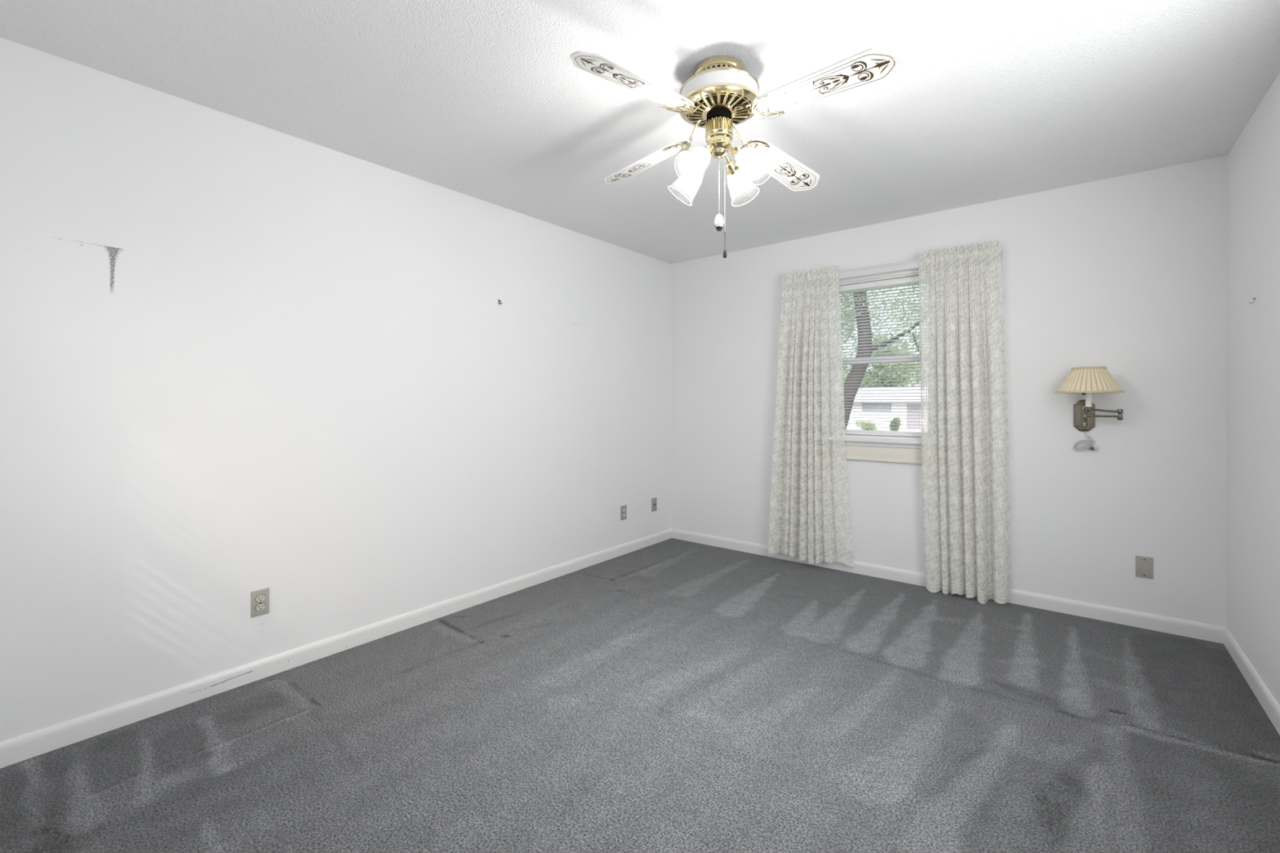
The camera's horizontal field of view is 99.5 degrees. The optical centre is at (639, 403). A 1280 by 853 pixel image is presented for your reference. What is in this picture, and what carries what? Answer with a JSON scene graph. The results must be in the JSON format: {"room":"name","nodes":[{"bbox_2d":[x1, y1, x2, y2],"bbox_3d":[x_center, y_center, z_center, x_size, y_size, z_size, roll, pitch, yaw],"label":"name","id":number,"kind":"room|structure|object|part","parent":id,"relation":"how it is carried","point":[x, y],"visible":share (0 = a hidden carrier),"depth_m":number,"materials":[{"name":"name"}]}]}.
{"room":"empty bedroom","nodes":[
{"label":"empty bedroom","id":0,"kind":"room"},
{"bbox_2d":[0,37,671,742],"bbox_3d":[-1.081,-0.011,3.226,0.120,2.440,4.440,0,0,39],"label":"wall","id":1,"kind":"structure","parent":0,"point":[239,357],"depth_m":2.37,"materials":[{"name":"paint"}]},
{"bbox_2d":[250,587,269,617],"bbox_3d":[-1.673,0.879,2.386,0.008,0.113,0.069,0,0,39],"label":"wall outlet","id":2,"kind":"object","parent":1,"relation":"attached to","point":[260,599],"visible":1,"depth_m":2.38,"materials":[{"name":"beige plastic"}]},
{"bbox_2d":[255,603,265,611],"bbox_3d":[-1.672,0.899,2.385,0.004,0.031,0.038,0,0,39],"label":"receptacle","id":3,"kind":"object","parent":2,"relation":"attached to","point":[259,606],"depth_m":2.38,"materials":[{"name":"grey plastic"}]},
{"bbox_2d":[255,594,265,602],"bbox_3d":[-1.672,0.860,2.384,0.004,0.031,0.038,0,0,39],"label":"receptacle","id":4,"kind":"object","parent":2,"relation":"attached to","point":[259,597],"depth_m":2.38,"materials":[{"name":"grey plastic"}]},
{"bbox_2d":[0,528,671,768],"bbox_3d":[-1.026,1.170,3.189,0.013,0.087,4.200,0,0,39],"label":"baseboard","id":5,"kind":"structure","parent":1,"relation":"attached to","point":[24,747],"depth_m":2.38,"materials":[{"name":"white wood"}]},
{"bbox_2d":[620,505,626,520],"bbox_3d":[-0.128,0.872,4.313,0.008,0.113,0.069,0,0,39],"label":"wall outlet","id":6,"kind":"object","parent":1,"relation":"attached to","point":[623,508],"visible":1,"depth_m":4.31,"materials":[{"name":"grey plastic"}]},
{"bbox_2d":[651,497,657,511],"bbox_3d":[0.124,0.868,4.626,0.010,0.113,0.069,0,0,39],"label":"cable jack plate","id":7,"kind":"object","parent":1,"relation":"attached to","point":[654,501],"visible":1,"depth_m":4.62,"materials":[{"name":"grey plastic"}]},
{"bbox_2d":[0,537,1279,852],"bbox_3d":[0.294,1.213,2.131,3.398,0.006,4.200,0,0,39],"label":"floor","id":8,"kind":"structure","parent":0,"point":[670,695],"depth_m":1.92,"materials":[{"name":"grey carpet"}]},
{"bbox_2d":[0,0,1279,263],"bbox_3d":[0.289,-1.280,2.121,3.638,0.100,4.440,0,0,39],"label":"ceiling","id":9,"kind":"structure","parent":0,"point":[986,100],"depth_m":2.11,"materials":[{"name":"white paint"}]},
{"bbox_2d":[569,47,901,257],"bbox_3d":[0.292,-0.884,2.005,0.955,0.690,0.942,0,0,3],"label":"ceiling fan","id":10,"kind":"object","parent":9,"relation":"hanging from","point":[720,95],"visible":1,"depth_m":1.89,"materials":[{"name":"gold metal"}]},
{"bbox_3d":[-0.013,-1.023,1.732,0.483,0.006,0.133,-3,14,-42],"label":"blade","id":11,"kind":"part","parent":10,"relation":"part of","materials":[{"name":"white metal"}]},
{"bbox_3d":[0.016,-1.020,2.305,0.133,0.006,0.483,-17,10,-42],"label":"blade","id":12,"kind":"part","parent":10,"relation":"part of","materials":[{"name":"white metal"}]},
{"bbox_3d":[0.203,-0.867,2.087,0.057,0.057,0.085,0,-40,-48],"label":"light bulb","id":13,"kind":"part","parent":10,"relation":"part of","materials":[{"name":"white glass"}]},
{"bbox_3d":[0.211,-0.866,1.914,0.057,0.057,0.085,0,40,42],"label":"light bulb","id":14,"kind":"part","parent":10,"relation":"part of","materials":[{"name":"white glass"}]},
{"bbox_3d":[0.292,-1.085,2.004,0.295,0.036,0.295,0,0,39],"label":"vent plate","id":15,"kind":"part","parent":10,"relation":"part of","materials":[{"name":"gold metal"}]},
{"bbox_3d":[0.375,-0.867,2.095,0.057,0.057,0.085,0,-40,42],"label":"light bulb","id":16,"kind":"part","parent":10,"relation":"part of","materials":[{"name":"white glass"}]},
{"bbox_3d":[0.383,-0.867,1.923,0.057,0.057,0.085,0,40,-48],"label":"light bulb","id":17,"kind":"part","parent":10,"relation":"part of","materials":[{"name":"white glass"}]},
{"bbox_3d":[0.597,-0.994,2.276,0.483,0.007,0.133,7,-17,-41],"label":"blade","id":18,"kind":"part","parent":10,"relation":"part of","materials":[{"name":"white wood"}]},
{"bbox_3d":[0.569,-0.998,1.704,0.133,0.006,0.483,17,-6,-42],"label":"blade","id":19,"kind":"part","parent":10,"relation":"part of","materials":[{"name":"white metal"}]},
{"bbox_2d":[671,155,1227,627],"bbox_3d":[1.643,-0.019,3.811,3.398,2.440,0.120,0,0,39],"label":"wall","id":20,"kind":"structure","parent":0,"point":[1126,275],"depth_m":3.10,"materials":[{"name":"white paint"}]},
{"bbox_2d":[818,264,949,464],"bbox_3d":[1.665,-0.266,3.757,0.866,1.330,0.175,0,0,39],"label":"window","id":21,"kind":"structure","parent":20,"relation":"in","point":[902,450],"depth_m":3.71,"materials":[{"name":"white paint"}]},
{"bbox_2d":[831,275,932,436],"bbox_3d":[1.661,-0.312,3.752,0.664,1.068,0.032,0,0,39],"label":"mini blind","id":22,"kind":"object","parent":21,"relation":"attached to","point":[914,278],"visible":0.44,"depth_m":3.74,"materials":[{"name":"white plastic"}]},
{"bbox_3d":[1.662,0.214,3.754,0.664,0.016,0.024,0,0,39],"label":"rail","id":23,"kind":"part","parent":22,"relation":"part of","materials":[{"name":"white plastic"}]},
{"bbox_3d":[1.686,-0.045,3.784,0.666,0.548,0.035,0,0,39],"label":"sash","id":24,"kind":"part","parent":21,"relation":"part of","materials":[{"name":"white paint"}]},
{"bbox_3d":[1.707,-0.567,3.809,0.666,0.570,0.035,0,0,39],"label":"sash","id":25,"kind":"part","parent":21,"relation":"part of","materials":[{"name":"white paint"}]},
{"bbox_3d":[1.638,0.271,3.724,0.866,0.056,0.085,0,0,39],"label":"sill","id":26,"kind":"part","parent":21,"relation":"part of","materials":[{"name":"white paint"}]},
{"bbox_2d":[784,248,1003,284],"bbox_3d":[1.636,-0.902,3.683,1.381,0.056,0.081,0,0,39],"label":"curtain rod","id":27,"kind":"object","parent":20,"relation":"attached to","point":[915,264],"visible":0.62,"depth_m":3.63,"materials":[{"name":"white metal"}]},
{"bbox_2d":[768,265,853,566],"bbox_3d":[1.225,0.094,3.966,0.628,2.130,0.118,0,0,39],"label":"lace curtain","id":28,"kind":"object","parent":27,"relation":"hanging from","point":[796,431],"visible":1,"depth_m":3.92,"materials":[{"name":"white fabric"}]},
{"bbox_2d":[919,239,1011,604],"bbox_3d":[1.994,0.114,3.347,0.490,2.173,0.122,0,0,39],"label":"lace curtain","id":29,"kind":"object","parent":27,"relation":"hanging from","point":[972,500],"visible":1,"depth_m":3.31,"materials":[{"name":"white fabric"}]},
{"bbox_2d":[671,528,1226,644],"bbox_3d":[1.603,1.162,3.764,3.398,0.087,0.013,0,0,39],"label":"baseboard","id":30,"kind":"structure","parent":20,"relation":"attached to","point":[1215,633],"depth_m":3.16,"materials":[{"name":"white paint"}]},
{"bbox_2d":[1054,366,1124,450],"bbox_3d":[2.420,0.037,2.920,0.294,0.463,0.299,0,0,39],"label":"wall lamp","id":31,"kind":"object","parent":20,"relation":"attached to","point":[1087,380],"visible":1,"depth_m":2.89,"materials":[{"name":"beige fabric"}]},
{"bbox_3d":[2.487,0.210,3.034,0.096,0.115,0.028,0,0,39],"label":"power cord","id":32,"kind":"part","parent":31,"relation":"part of","materials":[{"name":"grey plastic"}]},
{"bbox_3d":[2.418,-0.189,2.917,0.151,0.011,0.151,0,0,39],"label":"trim","id":33,"kind":"part","parent":31,"relation":"part of","materials":[{"name":"beige fabric"}]},
{"bbox_2d":[1085,392,1092,406],"bbox_3d":[2.418,-0.035,2.918,0.030,0.109,0.030,0,0,39],"label":"socket","id":34,"kind":"object","parent":31,"relation":"attached to","point":[1088,395],"depth_m":2.91,"materials":[{"name":"white ceramic"}]},
{"bbox_3d":[2.418,-0.124,2.917,0.285,0.130,0.285,0,0,39],"label":"lamp shade","id":35,"kind":"part","parent":31,"relation":"part of","materials":[{"name":"beige fabric"}]},
{"bbox_3d":[2.418,-0.061,2.918,0.294,0.012,0.294,0,0,39],"label":"trim","id":36,"kind":"part","parent":31,"relation":"part of","materials":[{"name":"beige fabric"}]},
{"bbox_3d":[2.479,0.034,2.900,0.159,0.032,0.033,0,0,16],"label":"arm","id":37,"kind":"part","parent":31,"relation":"part of","materials":[{"name":"gold metal"}]},
{"bbox_3d":[2.508,0.070,2.936,0.014,0.013,0.146,0,0,-40],"label":"arm","id":38,"kind":"part","parent":31,"relation":"part of","materials":[{"name":"gold metal"}]},
{"bbox_2d":[1135,555,1153,579],"bbox_3d":[2.695,0.877,2.892,0.070,0.113,0.007,0,0,39],"label":"blank wall plate","id":39,"kind":"object","parent":20,"relation":"attached to","point":[1144,565],"visible":1,"depth_m":2.89,"materials":[{"name":"beige plastic"}]},
{"bbox_2d":[1226,72,1279,706],"bbox_3d":[1.664,-0.008,1.026,0.120,2.440,4.440,0,0,39],"label":"wall","id":40,"kind":"structure","parent":0,"point":[1253,361],"depth_m":2.27,"materials":[{"name":"white paint"}]},
{"bbox_2d":[1223,627,1279,735],"bbox_3d":[1.615,1.173,1.072,0.013,0.087,4.200,0,0,39],"label":"baseboard","id":41,"kind":"structure","parent":40,"relation":"attached to","point":[1268,702],"depth_m":2.25,"materials":[{"name":"white paint"}]},
{"label":"outside","id":42,"kind":"structure","parent":0,"visible":0},
{"bbox_3d":[24.568,1.887,43.125,130.000,0.880,89.870,0,0,39],"label":"ground","id":43,"kind":"structure","parent":42,"visible":0},
{"bbox_2d":[854,419,877,430],"bbox_3d":[18.640,1.866,44.644,1.918,1.063,1.248,0,0,39],"label":"shrub","id":44,"kind":"object","parent":43,"relation":"on","point":[868,427],"visible":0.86,"depth_m":44.45,"materials":[{"name":"green plant"}]},
{"bbox_2d":[839,284,928,429],"bbox_3d":[5.062,-1.533,11.660,3.338,6.849,5.721,0,0,-37],"label":"leaning tree","id":45,"kind":"object","parent":43,"relation":"on","point":[846,420],"visible":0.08,"depth_m":11.45,"materials":[{"name":"green plant"}]},
{"bbox_2d":[845,386,928,431],"bbox_3d":[21.861,0.569,50.139,22.200,4.030,9.700,0,0,39],"label":"house","id":46,"kind":"structure","parent":43,"relation":"on","point":[860,405],"depth_m":46.17,"materials":[{"name":"white"}]},
{"bbox_3d":[20.267,0.367,46.391,2.400,0.750,0.060,0,0,39],"label":"glass pane","id":47,"kind":"part","parent":46,"relation":"part of","materials":[{"name":"grey glass"}]},
{"bbox_3d":[22.553,1.130,44.608,1.000,2.050,0.070,0,0,39],"label":"door","id":48,"kind":"part","parent":46,"relation":"part of","materials":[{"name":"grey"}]},
{"bbox_2d":[859,329,924,386],"bbox_3d":[28.198,-3.107,61.944,8.790,10.918,8.027,0,0,39],"label":"shade tree","id":49,"kind":"object","parent":43,"relation":"on","point":[886,339],"visible":0.36,"depth_m":60.70,"materials":[{"name":"green plant"}]},
{"bbox_2d":[888,416,901,431],"bbox_3d":[20.402,1.732,43.266,1.017,1.405,1.125,0,0,39],"label":"shrub","id":50,"kind":"object","parent":43,"relation":"on","point":[892,424],"visible":0.8,"depth_m":43.08,"materials":[{"name":"green plant"}]}
]}

